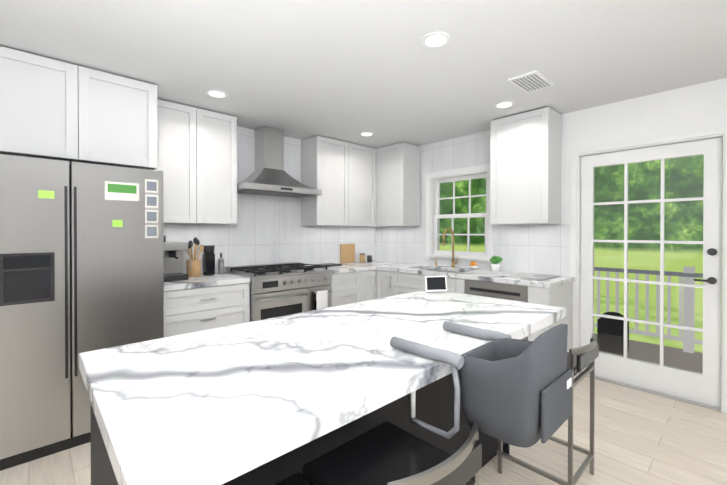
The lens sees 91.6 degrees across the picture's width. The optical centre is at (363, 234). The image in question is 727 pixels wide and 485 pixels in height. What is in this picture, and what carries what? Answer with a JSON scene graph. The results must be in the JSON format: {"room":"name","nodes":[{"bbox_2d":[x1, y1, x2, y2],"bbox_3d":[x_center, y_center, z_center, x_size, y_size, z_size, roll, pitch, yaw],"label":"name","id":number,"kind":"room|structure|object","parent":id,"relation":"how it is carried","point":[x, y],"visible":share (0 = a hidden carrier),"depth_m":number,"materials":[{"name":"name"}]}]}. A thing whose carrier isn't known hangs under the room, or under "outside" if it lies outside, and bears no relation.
{"room":"kitchen","nodes":[
{"label":"kitchen","id":0,"kind":"room"},
{"bbox_2d":[0,46,157,169],"bbox_3d":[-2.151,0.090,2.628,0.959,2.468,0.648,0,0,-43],"label":"upper cabinet","id":1,"kind":"object","parent":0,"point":[56,109],"visible":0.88,"depth_m":2.37,"materials":[{"name":"white wood"}]},
{"bbox_2d":[218,140,354,226],"bbox_3d":[-1.641,0.078,3.674,5.183,2.480,0.160,0,0,-43],"label":"wall","id":2,"kind":"structure","parent":0,"point":[300,182],"depth_m":4.37,"materials":[{"name":"paint"}]},
{"bbox_2d":[157,99,204,223],"bbox_3d":[-1.745,-0.623,3.215,0.440,1.048,0.338,0,0,-43],"label":"upper cabinet","id":3,"kind":"object","parent":2,"relation":"attached to","point":[197,155],"depth_m":3.13,"materials":[{"name":"white wood"}]},
{"bbox_2d":[205,110,236,224],"bbox_3d":[-1.511,-0.624,3.434,0.440,1.048,0.338,0,0,-43],"label":"upper cabinet","id":4,"kind":"object","parent":2,"relation":"attached to","point":[220,129],"depth_m":3.36,"materials":[{"name":"white wood"}]},
{"bbox_2d":[163,126,374,273],"bbox_3d":[-0.919,-0.375,4.231,3.043,1.580,0.008,0,0,-43],"label":"backsplash","id":5,"kind":"structure","parent":2,"relation":"attached to","point":[265,229],"depth_m":4.06,"materials":[{"name":"tile"}]},
{"bbox_2d":[237,126,321,197],"bbox_3d":[-0.962,-0.799,3.843,0.911,0.720,0.492,0,0,-43],"label":"range hood","id":6,"kind":"object","parent":2,"relation":"attached to","point":[269,176],"visible":0.92,"depth_m":3.82,"materials":[{"name":"silver metal"}]},
{"bbox_2d":[301,135,352,225],"bbox_3d":[-0.458,-0.630,4.418,0.544,1.048,0.338,0,0,-43],"label":"upper cabinet","id":7,"kind":"object","parent":2,"relation":"attached to","point":[326,163],"depth_m":4.27,"materials":[{"name":"white wood"}]},
{"bbox_2d":[353,144,375,226],"bbox_3d":[-0.148,-0.632,4.708,0.544,1.048,0.338,0,0,-43],"label":"upper cabinet","id":8,"kind":"object","parent":2,"relation":"attached to","point":[364,158],"depth_m":4.64,"materials":[{"name":"white wood"}]},
{"bbox_2d":[0,374,726,484],"bbox_3d":[0.623,1.382,1.259,5.183,0.100,6.792,0,0,-43],"label":"floor","id":9,"kind":"structure","parent":0,"point":[643,438],"depth_m":2.15,"materials":[{"name":"brown wood"}]},
{"bbox_2d":[0,154,163,470],"bbox_3d":[-2.052,0.437,2.528,0.905,1.774,0.896,0,0,-43],"label":"fridge","id":10,"kind":"object","parent":9,"relation":"on","point":[81,257],"visible":0.96,"depth_m":2.15,"materials":[{"name":"grey metal"}]},
{"bbox_2d":[164,272,250,337],"bbox_3d":[-1.527,0.861,3.226,0.761,0.920,0.639,0,0,-43],"label":"base cabinet","id":11,"kind":"object","parent":9,"relation":"on","point":[199,303],"visible":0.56,"depth_m":3.01,"materials":[{"name":"white wood"}]},
{"bbox_2d":[164,235,190,281],"bbox_3d":[-1.702,0.206,3.145,0.250,0.390,0.411,0,0,-43],"label":"coffee machine","id":12,"kind":"object","parent":11,"relation":"on","point":[173,261],"visible":0.69,"depth_m":3.10,"materials":[{"name":"grey metal"}]},
{"bbox_2d":[187,237,203,276],"bbox_3d":[-1.613,0.213,3.372,0.146,0.373,0.124,0,0,-43],"label":"utensil crock","id":13,"kind":"object","parent":11,"relation":"on","point":[194,270],"visible":0.88,"depth_m":3.33,"materials":[{"name":"brown wood"}]},
{"bbox_2d":[203,245,214,275],"bbox_3d":[-1.512,0.254,3.454,0.108,0.290,0.110,0,0,-43],"label":"grinder","id":14,"kind":"object","parent":11,"relation":"on","point":[208,262],"visible":0.98,"depth_m":3.42,"materials":[{"name":"black plastic"}]},
{"bbox_2d":[218,253,223,273],"bbox_3d":[-1.437,0.293,3.565,0.058,0.210,0.060,0,0,-43],"label":"oil bottle","id":15,"kind":"object","parent":11,"relation":"on","point":[221,265],"visible":1,"depth_m":3.54,"materials":[{"name":"silver metal"}]},
{"bbox_2d":[225,262,331,321],"bbox_3d":[-0.877,0.830,3.761,0.911,0.974,0.722,0,0,-43],"label":"range","id":16,"kind":"object","parent":9,"relation":"on","point":[280,289],"visible":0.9,"depth_m":3.53,"materials":[{"name":"silver metal"}]},
{"bbox_2d":[275,473,312,484],"bbox_3d":[-0.186,0.947,0.757,0.385,0.776,0.412,0,0,-43],"label":"stool","id":17,"kind":"object","parent":9,"relation":"on","point":[297,479],"visible":1,"depth_m":0.98,"materials":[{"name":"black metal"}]},
{"bbox_2d":[90,326,547,484],"bbox_3d":[0.049,0.895,1.593,1.956,0.870,0.828,0,0,-43],"label":"kitchen island","id":18,"kind":"object","parent":9,"relation":"on","point":[434,405],"depth_m":1.42,"materials":[{"name":"wood"}]},
{"bbox_2d":[79,290,565,484],"bbox_3d":[0.065,0.432,1.572,2.015,0.052,0.900,0,0,-43],"label":"island countertop","id":19,"kind":"structure","parent":18,"relation":"on","point":[217,406],"depth_m":1.02,"materials":[{"name":"white stone"}]},
{"bbox_2d":[425,276,446,291],"bbox_3d":[0.491,0.341,2.429,0.150,0.105,0.058,0,-12,-8],"label":"smart display","id":20,"kind":"object","parent":19,"relation":"on","point":[435,283],"visible":1,"depth_m":2.40,"materials":[{"name":"white plastic"}]},
{"bbox_2d":[390,321,571,447],"bbox_3d":[0.396,0.457,1.198,0.372,0.369,0.500,0,0,-43],"label":"seat","id":21,"kind":"object","parent":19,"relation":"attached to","point":[516,392],"visible":0.98,"depth_m":1.02,"materials":[{"name":"grey fabric"}]},
{"bbox_2d":[330,272,361,306],"bbox_3d":[-0.394,0.877,4.301,0.520,0.875,0.608,0,0,-43],"label":"base cabinet","id":22,"kind":"object","parent":9,"relation":"on","point":[354,282],"depth_m":4.08,"materials":[{"name":"white wood"}]},
{"bbox_2d":[310,264,377,275],"bbox_3d":[-0.317,0.416,4.363,0.720,0.044,0.626,0,0,-43],"label":"countertop","id":23,"kind":"structure","parent":22,"relation":"on","point":[345,267],"depth_m":4.20,"materials":[{"name":"white stone"}]},
{"bbox_2d":[313,263,341,266],"bbox_3d":[-0.450,0.382,4.405,0.300,0.022,0.200,0,0,-43],"label":"tray","id":24,"kind":"object","parent":23,"relation":"on","point":[330,264],"visible":0.71,"depth_m":4.35,"materials":[{"name":"grey metal"}]},
{"bbox_2d":[362,268,377,300],"bbox_3d":[-0.115,0.876,4.513,0.295,0.875,0.679,0,0,-43],"label":"base cabinet","id":25,"kind":"object","parent":9,"relation":"on","point":[369,276],"depth_m":4.34,"materials":[{"name":"white wood"}]},
{"bbox_2d":[302,422,481,484],"bbox_3d":[0.089,0.945,1.035,0.385,0.776,0.412,0,0,-43],"label":"stool","id":26,"kind":"object","parent":9,"relation":"on","point":[386,453],"visible":0.98,"depth_m":1.04,"materials":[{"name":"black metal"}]},
{"bbox_2d":[378,268,405,298],"bbox_3d":[0.475,0.876,4.469,0.668,0.875,0.372,0,0,-43],"label":"base cabinet","id":27,"kind":"object","parent":9,"relation":"on","point":[389,283],"depth_m":4.24,"materials":[{"name":"white wood"}]},
{"bbox_2d":[354,260,433,271],"bbox_3d":[0.307,0.414,4.681,0.626,0.044,1.014,0,0,-43],"label":"countertop","id":28,"kind":"structure","parent":27,"relation":"on","point":[394,266],"depth_m":4.40,"materials":[{"name":"white stone"}]},
{"bbox_2d":[340,244,354,262],"bbox_3d":[-0.217,0.261,4.851,0.250,0.260,0.025,0,0,-43],"label":"cutting board","id":29,"kind":"object","parent":28,"relation":"on","point":[347,253],"visible":1,"depth_m":4.83,"materials":[{"name":"brown wood"}]},
{"bbox_2d":[360,253,364,262],"bbox_3d":[-0.016,0.328,4.907,0.078,0.125,0.080,0,0,-43],"label":"jar","id":30,"kind":"object","parent":28,"relation":"on","point":[362,258],"depth_m":4.88,"materials":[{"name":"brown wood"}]},
{"bbox_2d":[367,255,371,261],"bbox_3d":[0.085,0.343,4.960,0.068,0.095,0.070,0,0,-43],"label":"jar","id":31,"kind":"object","parent":28,"relation":"on","point":[369,258],"depth_m":4.93,"materials":[{"name":"black"}]},
{"bbox_2d":[398,288,411,294],"bbox_3d":[0.869,0.993,4.092,0.608,0.645,0.840,0,0,-43],"label":"base cabinet","id":32,"kind":"object","parent":9,"relation":"on","point":[404,290],"depth_m":4.07,"materials":[{"name":"white wood"}]},
{"bbox_2d":[410,288,417,291],"bbox_3d":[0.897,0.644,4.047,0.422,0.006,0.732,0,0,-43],"label":"countertop","id":33,"kind":"structure","parent":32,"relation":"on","point":[411,289],"depth_m":3.97,"materials":[{"name":"white stone"}]},
{"bbox_2d":[442,228,457,267],"bbox_3d":[1.017,0.160,4.144,0.243,0.471,0.094,0,0,-43],"label":"faucet","id":34,"kind":"object","parent":33,"relation":"on","point":[443,244],"visible":1,"depth_m":4.20,"materials":[{"name":"gold metal"}]},
{"bbox_2d":[462,276,553,340],"bbox_3d":[1.431,0.882,3.487,0.612,0.875,0.610,0,0,-43],"label":"base cabinet","id":35,"kind":"object","parent":9,"relation":"on","point":[486,288],"depth_m":3.14,"materials":[{"name":"white wood"}]},
{"bbox_2d":[454,269,573,287],"bbox_3d":[1.455,0.421,3.452,0.626,0.044,0.910,0,0,-43],"label":"countertop","id":36,"kind":"structure","parent":35,"relation":"on","point":[482,274],"depth_m":3.23,"materials":[{"name":"white stone"}]},
{"bbox_2d":[468,261,477,268],"bbox_3d":[1.249,0.351,4.019,0.117,0.090,0.120,0,0,-43],"label":"fruit bowl","id":37,"kind":"object","parent":36,"relation":"on","point":[473,265],"visible":0.98,"depth_m":3.99,"materials":[{"name":"white ceramic"}]},
{"bbox_2d":[490,256,501,271],"bbox_3d":[1.409,0.312,3.746,0.130,0.170,0.127,0,0,-43],"label":"plant pot","id":38,"kind":"object","parent":36,"relation":"on","point":[495,265],"visible":1,"depth_m":3.71,"materials":[{"name":"white ceramic"}]},
{"bbox_2d":[502,272,558,279],"bbox_3d":[1.577,0.394,3.340,0.380,0.012,0.380,0,0,-43],"label":"dish mat","id":39,"kind":"object","parent":36,"relation":"on","point":[534,276],"visible":0.98,"depth_m":3.31,"materials":[{"name":"grey"}]},
{"bbox_2d":[498,334,598,484],"bbox_3d":[1.029,0.940,1.947,0.385,0.776,0.412,0,0,-43],"label":"stool","id":40,"kind":"object","parent":9,"relation":"on","point":[579,359],"visible":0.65,"depth_m":1.83,"materials":[{"name":"silver metal"}]},
{"bbox_2d":[0,0,726,148],"bbox_3d":[0.623,-1.208,1.243,5.183,0.120,6.792,0,0,-43],"label":"ceiling","id":41,"kind":"structure","parent":0,"point":[348,71],"depth_m":2.25,"materials":[{"name":"paint"}]},
{"bbox_2d":[206,89,227,97],"bbox_3d":[-1.206,-1.153,2.907,0.170,0.008,0.170,0,0,-43],"label":"recessed light","id":42,"kind":"object","parent":41,"relation":"in","point":[216,93],"visible":1,"depth_m":2.89,"materials":[{"name":"white plastic"}]},
{"bbox_2d":[359,132,373,135],"bbox_3d":[0.037,-1.160,4.096,0.170,0.008,0.170,0,0,-43],"label":"recessed light","id":43,"kind":"object","parent":41,"relation":"in","point":[366,133],"visible":0.96,"depth_m":4.09,"materials":[{"name":"white plastic"}]},
{"bbox_2d":[421,32,450,47],"bbox_3d":[0.429,-1.148,2.094,0.170,0.008,0.170,0,0,-43],"label":"recessed light","id":44,"kind":"object","parent":41,"relation":"in","point":[435,39],"visible":1,"depth_m":2.09,"materials":[{"name":"white plastic"}]},
{"bbox_2d":[494,101,514,107],"bbox_3d":[1.257,-1.155,3.155,0.170,0.008,0.170,0,0,-43],"label":"recessed light","id":45,"kind":"object","parent":41,"relation":"in","point":[505,104],"visible":1,"depth_m":3.13,"materials":[{"name":"white plastic"}]},
{"bbox_2d":[508,70,553,92],"bbox_3d":[1.269,-1.148,2.674,0.340,0.016,0.200,0,0,-43],"label":"ceiling vent","id":46,"kind":"object","parent":41,"relation":"in","point":[535,80],"visible":1,"depth_m":2.65,"materials":[{"name":"white metal"}]},
{"bbox_2d":[406,272,461,292],"bbox_3d":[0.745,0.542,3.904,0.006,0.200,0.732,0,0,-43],"label":"base cabinet","id":47,"kind":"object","parent":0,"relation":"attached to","point":[413,279],"depth_m":3.88,"materials":[{"name":"white wood"}]},
{"bbox_2d":[426,268,453,275],"bbox_3d":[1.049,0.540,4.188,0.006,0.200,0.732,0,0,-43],"label":"countertop","id":48,"kind":"structure","parent":47,"relation":"on","point":[433,271],"depth_m":3.73,"materials":[{"name":"white stone"}]},
{"bbox_2d":[396,78,726,262],"bbox_3d":[2.458,0.082,2.966,0.160,2.480,6.472,0,0,-43],"label":"wall","id":49,"kind":"structure","parent":0,"point":[694,107],"depth_m":2.98,"materials":[{"name":"paint"}]},
{"bbox_2d":[363,142,419,226],"bbox_3d":[0.341,-0.633,4.834,0.338,1.048,0.820,0,0,-43],"label":"upper cabinet","id":50,"kind":"object","parent":49,"relation":"attached to","point":[397,165],"depth_m":4.57,"materials":[{"name":"white wood"}]},
{"bbox_2d":[434,173,486,255],"bbox_3d":[1.190,-0.226,4.310,0.065,0.954,0.744,0,0,-43],"label":"window","id":51,"kind":"structure","parent":49,"relation":"in","point":[438,216],"depth_m":4.31,"materials":[{"name":"white wood"}]},
{"bbox_2d":[375,130,569,275],"bbox_3d":[1.087,-0.376,4.308,0.008,1.580,2.610,0,0,-43],"label":"backsplash","id":52,"kind":"structure","parent":49,"relation":"attached to","point":[526,248],"depth_m":4.05,"materials":[{"name":"tile"}]},
{"bbox_2d":[490,107,561,224],"bbox_3d":[1.595,-0.625,3.491,0.338,1.048,0.555,0,0,-43],"label":"upper cabinet","id":53,"kind":"object","parent":49,"relation":"attached to","point":[525,164],"depth_m":3.35,"materials":[{"name":"white wood"}]},
{"bbox_2d":[425,125,726,413],"bbox_3d":[1.810,0.256,3.626,0.206,2.125,2.760,0,0,-43],"label":"door trim","id":54,"kind":"structure","parent":49,"relation":"attached to","point":[576,154],"depth_m":3.32,"materials":[{"name":"white wood"}]},
{"bbox_2d":[578,137,721,411],"bbox_3d":[2.396,0.295,3.028,0.157,2.054,0.951,0,0,-43],"label":"patio door","id":55,"kind":"structure","parent":49,"relation":"in","point":[703,389],"depth_m":2.92,"materials":[{"name":"painted wood"},{"name":"glass"},{"name":"dark metal"}]},
{"label":"outside","id":56,"kind":"structure","parent":0,"visible":0},
{"bbox_2d":[440,139,722,308],"bbox_3d":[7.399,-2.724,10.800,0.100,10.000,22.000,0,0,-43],"label":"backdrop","id":57,"kind":"structure","parent":56,"point":[672,229],"depth_m":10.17,"materials":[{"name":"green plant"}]},
{"bbox_2d":[594,295,721,352],"bbox_3d":[4.136,1.904,7.779,8.830,0.020,22.000,0,0,-43],"label":"lawn","id":58,"kind":"structure","parent":56,"point":[652,315],"depth_m":8.04,"materials":[{"name":"green plant"}]},
{"bbox_2d":[594,266,721,372],"bbox_3d":[3.143,1.142,3.494,1.545,1.545,2.900,0,0,-43],"label":"deck","id":59,"kind":"object","parent":58,"relation":"on","point":[682,353],"depth_m":3.98,"materials":[{"name":"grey wood"}]}
]}

